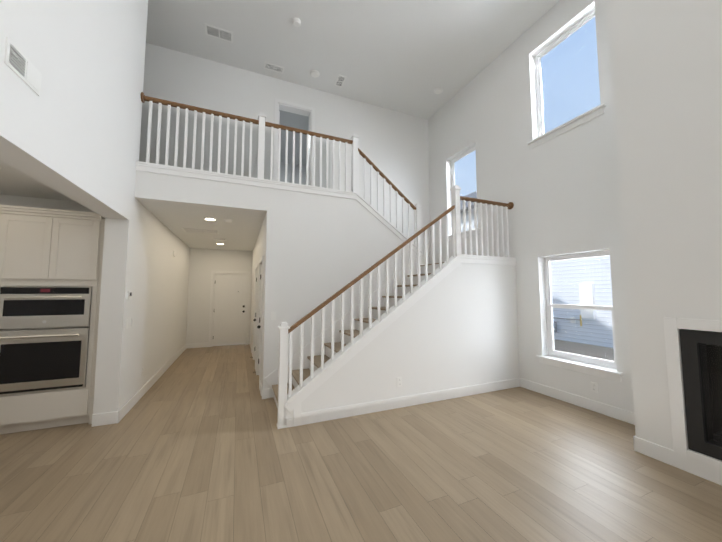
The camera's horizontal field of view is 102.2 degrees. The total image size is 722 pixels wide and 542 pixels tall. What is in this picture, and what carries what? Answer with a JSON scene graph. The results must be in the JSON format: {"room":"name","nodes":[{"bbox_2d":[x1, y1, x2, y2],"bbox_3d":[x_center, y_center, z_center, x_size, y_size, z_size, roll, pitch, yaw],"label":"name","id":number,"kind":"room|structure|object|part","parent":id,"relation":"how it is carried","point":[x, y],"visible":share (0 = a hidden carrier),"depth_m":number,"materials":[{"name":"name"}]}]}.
{"room":"living room","nodes":[
{"label":"living room","id":0,"kind":"room"},
{"bbox_2d":[0,194,92,211],"bbox_3d":[-5.143,0.397,3.347,3.900,2.730,0.180,2,-4,-23],"label":"wall","id":1,"kind":"structure","parent":0,"point":[11,200],"depth_m":3.77,"materials":[{"name":"white paint"}]},
{"bbox_2d":[0,0,189,413],"bbox_3d":[-2.373,-1.224,2.200,0.230,5.800,13.050,2,-4,-23],"label":"wall","id":2,"kind":"structure","parent":0,"point":[72,131],"depth_m":3.06,"materials":[{"name":"white paint"}]},
{"bbox_2d":[4,37,41,95],"bbox_3d":[-2.070,-1.245,1.796,0.017,0.155,0.310,2,-4,-23],"label":"air vent","id":3,"kind":"object","parent":2,"relation":"in","point":[20,65],"visible":1,"depth_m":1.77,"materials":[{"name":"white plastic"}]},
{"bbox_2d":[127,291,131,298],"bbox_3d":[-2.881,0.302,3.628,0.024,0.100,0.110,2,-4,-23],"label":"thermostat","id":4,"kind":"object","parent":2,"relation":"attached to","point":[129,294],"visible":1,"depth_m":3.59,"materials":[{"name":"white plastic"}]},
{"bbox_2d":[92,343,186,426],"bbox_3d":[-3.876,1.858,5.580,0.244,0.135,4.864,2,-4,-23],"label":"baseboard","id":5,"kind":"structure","parent":2,"relation":"attached to","point":[106,418],"depth_m":3.75,"materials":[{"name":"white wood"}]},
{"bbox_2d":[0,160,265,250],"bbox_3d":[-2.767,-1.249,2.036,7.175,0.366,13.050,2,-4,-23],"label":"ceiling","id":6,"kind":"structure","parent":0,"point":[240,231],"depth_m":4.75,"materials":[{"name":"white paint"}]},
{"bbox_2d":[182,228,218,233],"bbox_3d":[-3.166,-0.792,5.778,0.620,0.013,0.360,2,-4,-23],"label":"ceiling vent","id":7,"kind":"object","parent":6,"relation":"in","point":[201,230],"visible":1,"depth_m":5.71,"materials":[{"name":"white plastic"}]},
{"bbox_2d":[204,217,216,220],"bbox_3d":[-2.478,-0.856,4.789,0.190,0.026,0.190,2,-4,-23],"label":"recessed light","id":8,"kind":"object","parent":6,"relation":"in","point":[210,218],"visible":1,"depth_m":4.75,"materials":[{"name":"white plastic"}]},
{"bbox_2d":[186,248,252,342],"bbox_3d":[-4.072,0.754,8.330,1.950,2.730,0.200,2,-4,-23],"label":"wall","id":9,"kind":"structure","parent":0,"point":[203,263],"depth_m":8.11,"materials":[{"name":"white paint"}]},
{"bbox_2d":[186,342,207,348],"bbox_3d":[-4.468,2.028,7.956,0.540,0.135,0.014,2,-4,-23],"label":"baseboard","id":10,"kind":"structure","parent":9,"relation":"attached to","point":[204,344],"depth_m":7.95,"materials":[{"name":"white wood"}]},
{"bbox_2d":[208,271,250,346],"bbox_3d":[-3.772,1.066,8.420,1.050,2.120,0.207,2,-4,-23],"label":"door frame","id":11,"kind":"structure","parent":9,"relation":"in","point":[211,315],"depth_m":8.35,"materials":[{"name":"white wood"}]},
{"bbox_2d":[213,274,246,345],"bbox_3d":[-3.757,1.110,8.382,0.840,2.003,0.053,2,-4,-23],"label":"front door","id":12,"kind":"structure","parent":11,"relation":"attached to","point":[229,326],"depth_m":8.35,"materials":[{"name":"white wood"}]},
{"bbox_2d":[250,215,265,383],"bbox_3d":[-2.331,0.629,6.583,0.100,2.730,4.780,2,-4,-23],"label":"wall","id":13,"kind":"structure","parent":0,"point":[259,249],"depth_m":5.71,"materials":[{"name":"white paint"}]},
{"bbox_2d":[253,263,257,361],"bbox_3d":[-2.220,0.917,6.272,0.115,2.110,0.940,2,-4,-23],"label":"closet door","id":14,"kind":"structure","parent":13,"relation":"in","point":[255,322],"depth_m":6.57,"materials":[{"name":"white wood"}]},
{"bbox_2d":[256,255,263,389],"bbox_3d":[-1.715,0.832,5.077,0.115,2.110,0.940,2,-4,-23],"label":"closet door","id":15,"kind":"structure","parent":13,"relation":"in","point":[259,331],"depth_m":5.37,"materials":[{"name":"white wood"}]},
{"bbox_2d":[260,381,262,396],"bbox_3d":[-1.517,1.774,4.413,0.014,0.135,0.310,2,-4,-23],"label":"baseboard","id":16,"kind":"structure","parent":13,"relation":"attached to","point":[261,390],"depth_m":4.27,"materials":[{"name":"white wood"}]},
{"bbox_2d":[134,171,421,397],"bbox_3d":[-0.386,0.278,4.763,5.498,3.170,0.120,2,-4,-23],"label":"wall","id":17,"kind":"structure","parent":0,"point":[319,249],"depth_m":4.50,"materials":[{"name":"white paint"}]},
{"bbox_2d":[271,312,275,319],"bbox_3d":[-1.287,0.660,4.286,0.075,0.120,0.011,2,-4,-23],"label":"light switch","id":18,"kind":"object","parent":17,"relation":"attached to","point":[273,315],"depth_m":4.28,"materials":[{"name":"white plastic"}]},
{"bbox_2d":[136,161,422,256],"bbox_3d":[-0.899,-0.827,4.626,4.386,1.046,0.180,2,-4,-23],"label":"trim","id":19,"kind":"structure","parent":17,"relation":"attached to","point":[194,173],"depth_m":4.35,"materials":[{"name":"white wood"}]},
{"bbox_2d":[139,43,429,264],"bbox_3d":[-1.877,-0.975,5.681,8.050,5.800,0.200,2,-4,-23],"label":"wall","id":20,"kind":"structure","parent":0,"point":[393,146],"depth_m":5.75,"materials":[{"name":"paint"}]},
{"bbox_2d":[273,98,314,185],"bbox_3d":[-1.381,-2.292,5.976,0.820,2.270,0.213,2,-4,-23],"label":"door frame","id":21,"kind":"structure","parent":20,"relation":"in","point":[279,104],"depth_m":5.99,"materials":[{"name":"white wood"}]},
{"bbox_2d":[279,110,308,184],"bbox_3d":[-2.080,-2.389,7.492,3.200,2.720,3.100,2,-4,-23],"label":"wall","id":22,"kind":"structure","parent":0,"point":[293,120],"depth_m":7.94,"materials":[{"name":"paint"}]},
{"bbox_2d":[146,0,559,119],"bbox_3d":[-0.045,-4.253,1.550,8.050,0.150,9.650,2,-4,-23],"label":"ceiling","id":23,"kind":"structure","parent":0,"point":[408,57],"depth_m":4.95,"materials":[{"name":"white paint"}]},
{"bbox_2d":[204,23,232,42],"bbox_3d":[-2.350,-3.937,4.835,0.420,0.013,0.220,2,-4,-23],"label":"ceiling vent","id":24,"kind":"object","parent":23,"relation":"in","point":[217,32],"visible":1,"depth_m":4.83,"materials":[{"name":"white plastic"}]},
{"bbox_2d":[264,62,283,73],"bbox_3d":[-1.665,-3.884,5.577,0.360,0.013,0.170,2,-4,-23],"label":"ceiling vent","id":25,"kind":"object","parent":23,"relation":"in","point":[273,67],"visible":1,"depth_m":5.56,"materials":[{"name":"white plastic"}]},
{"bbox_2d":[292,17,300,26],"bbox_3d":[-1.024,-3.936,4.622,0.140,0.046,0.140,2,-4,-23],"label":"smoke detector","id":26,"kind":"object","parent":23,"relation":"attached to","point":[296,22],"visible":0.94,"depth_m":4.59,"materials":[{"name":"white plastic"}]},
{"bbox_2d":[310,70,318,77],"bbox_3d":[-0.911,-3.863,5.719,0.190,0.034,0.190,2,-4,-23],"label":"recessed light","id":27,"kind":"object","parent":23,"relation":"in","point":[314,73],"visible":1,"depth_m":5.68,"materials":[{"name":"white plastic"}]},
{"bbox_2d":[334,75,346,86],"bbox_3d":[-0.423,-3.859,5.925,0.170,0.013,0.320,2,-4,-23],"label":"ceiling vent","id":28,"kind":"object","parent":23,"relation":"in","point":[340,80],"visible":1,"depth_m":5.90,"materials":[{"name":"white plastic"}]},
{"bbox_2d":[434,87,442,93],"bbox_3d":[1.648,-3.828,6.209,0.190,0.034,0.190,2,-4,-23],"label":"recessed light","id":29,"kind":"object","parent":23,"relation":"in","point":[439,90],"visible":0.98,"depth_m":6.18,"materials":[{"name":"white plastic"}]},
{"bbox_2d":[0,339,721,541],"bbox_3d":[0.755,1.830,3.409,14.900,0.120,13.250,2,-4,-23],"label":"floor","id":30,"kind":"structure","parent":0,"point":[194,445],"depth_m":2.42,"materials":[{"name":"brown wood"}]},
{"bbox_2d":[0,205,104,433],"bbox_3d":[-3.621,0.541,3.506,0.957,2.465,0.682,2,-4,-23],"label":"tall cabinet","id":31,"kind":"object","parent":30,"relation":"on","point":[51,260],"visible":0.94,"depth_m":3.26,"materials":[{"name":"white paint"}]},
{"bbox_2d":[141,92,519,428],"bbox_3d":[-0.409,-0.257,4.859,5.496,4.250,2.352,2,-4,-23],"label":"staircase","id":32,"kind":"structure","parent":30,"relation":"on","point":[439,331],"depth_m":4.21,"materials":[{"name":"white wood"}]},
{"bbox_3d":[-1.534,-2.270,4.462,3.003,0.124,0.124,2,-4,-23],"label":"balcony railing handrail","id":33,"kind":"part","parent":32,"relation":"part of","materials":[{"name":"brown wood"}]},
{"bbox_3d":[0.478,-1.637,5.265,1.186,0.974,0.062,2,-4,-23],"label":"stair railing handrail","id":34,"kind":"part","parent":32,"relation":"part of","materials":[{"name":"brown wood"}]},
{"bbox_2d":[397,377,401,386],"bbox_3d":[0.509,1.472,3.865,0.075,0.120,0.010,2,-4,-23],"label":"outlet","id":35,"kind":"object","parent":32,"relation":"attached to","point":[399,381],"visible":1,"depth_m":3.86,"materials":[{"name":"white plastic"}]},
{"bbox_3d":[0.846,-0.223,4.183,3.703,2.008,0.124,2,-4,-23],"label":"stair railing handrail","id":36,"kind":"part","parent":32,"relation":"part of","materials":[{"name":"brown wood"}]},
{"bbox_2d":[428,0,633,411],"bbox_3d":[3.563,-1.177,2.852,0.220,5.800,9.650,2,-4,-23],"label":"wall","id":37,"kind":"structure","parent":0,"point":[561,192],"depth_m":4.52,"materials":[{"name":"white paint"}]},
{"bbox_2d":[448,146,479,240],"bbox_3d":[2.165,-1.608,6.138,0.240,1.868,1.000,2,-4,-23],"label":"window","id":38,"kind":"structure","parent":37,"relation":"in","point":[459,157],"depth_m":6.29,"materials":[{"name":"white plastic"}]},
{"bbox_3d":[2.241,-1.661,6.174,0.006,1.680,0.800,2,-4,-23],"label":"glass","id":39,"kind":"part","parent":38,"relation":"part of","materials":[{"name":"clear glass"}]},
{"bbox_2d":[527,103,605,148],"bbox_3d":[2.942,-2.029,4.200,0.190,0.111,1.060,2,-4,-23],"label":"window sill","id":40,"kind":"structure","parent":37,"relation":"attached to","point":[587,116],"depth_m":4.09,"materials":[{"name":"white wood"}]},
{"bbox_2d":[535,9,598,136],"bbox_3d":[3.062,-2.812,4.307,0.070,1.466,0.936,2,-4,-23],"label":"window","id":41,"kind":"structure","parent":37,"relation":"in","point":[566,35],"depth_m":4.55,"materials":[{"name":"white plastic"}]},
{"bbox_2d":[536,250,622,381],"bbox_3d":[2.974,0.557,4.029,0.260,1.608,1.060,2,-4,-23],"label":"window","id":42,"kind":"structure","parent":37,"relation":"in","point":[571,356],"depth_m":4.05,"materials":[{"name":"white plastic"}]},
{"bbox_3d":[2.942,1.303,3.962,0.190,0.111,1.060,2,-4,-23],"label":"lower window sill apron","id":43,"kind":"part","parent":42,"relation":"part of","materials":[{"name":"white wood"}]},
{"bbox_2d":[590,382,597,392],"bbox_3d":[2.987,1.493,3.739,0.010,0.120,0.075,2,-4,-23],"label":"outlet","id":44,"kind":"object","parent":37,"relation":"attached to","point":[593,385],"visible":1,"depth_m":3.74,"materials":[{"name":"white plastic"}]},
{"bbox_2d":[607,0,721,460],"bbox_3d":[3.988,-1.332,0.687,0.680,5.800,5.320,2,-4,-23],"label":"wall","id":45,"kind":"structure","parent":0,"point":[666,58],"depth_m":2.66,"materials":[{"name":"white paint"}]},
{"bbox_2d":[520,378,721,484],"bbox_3d":[3.633,1.552,1.309,0.694,0.135,7.118,2,-4,-23],"label":"baseboard","id":46,"kind":"structure","parent":45,"relation":"attached to","point":[707,471],"depth_m":2.76,"materials":[{"name":"white wood"}]},
{"bbox_2d":[663,317,721,467],"bbox_3d":[3.162,0.961,2.127,0.443,1.159,1.190,2,-4,-23],"label":"fireplace","id":47,"kind":"object","parent":45,"relation":"attached to","point":[700,356],"visible":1,"depth_m":2.50,"materials":[{"name":"white tile"}]},
{"bbox_3d":[2.992,0.976,2.054,0.004,0.802,0.802,2,-4,-23],"label":"glass","id":48,"kind":"part","parent":47,"relation":"part of","materials":[{"name":"black glass"}]},
{"label":"outside","id":49,"kind":"structure","parent":0,"visible":0},
{"bbox_3d":[7.325,2.205,8.085,10.950,0.100,34.000,2,-4,-23],"label":"ground","id":50,"kind":"structure","parent":49,"visible":0},
{"bbox_2d":[460,191,612,347],"bbox_3d":[8.523,-1.724,8.871,4.350,7.750,26.000,2,-4,-23],"label":"neighbor house","id":51,"kind":"structure","parent":50,"relation":"on","point":[604,277],"depth_m":8.71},
{"bbox_2d":[553,284,595,331],"bbox_3d":[6.269,1.288,8.994,0.235,1.760,1.610,2,-4,-23],"label":"gas meter","id":52,"kind":"object","parent":51,"relation":"attached to","point":[590,298],"depth_m":8.46,"materials":[{"name":"gray painted metal"}]}
]}

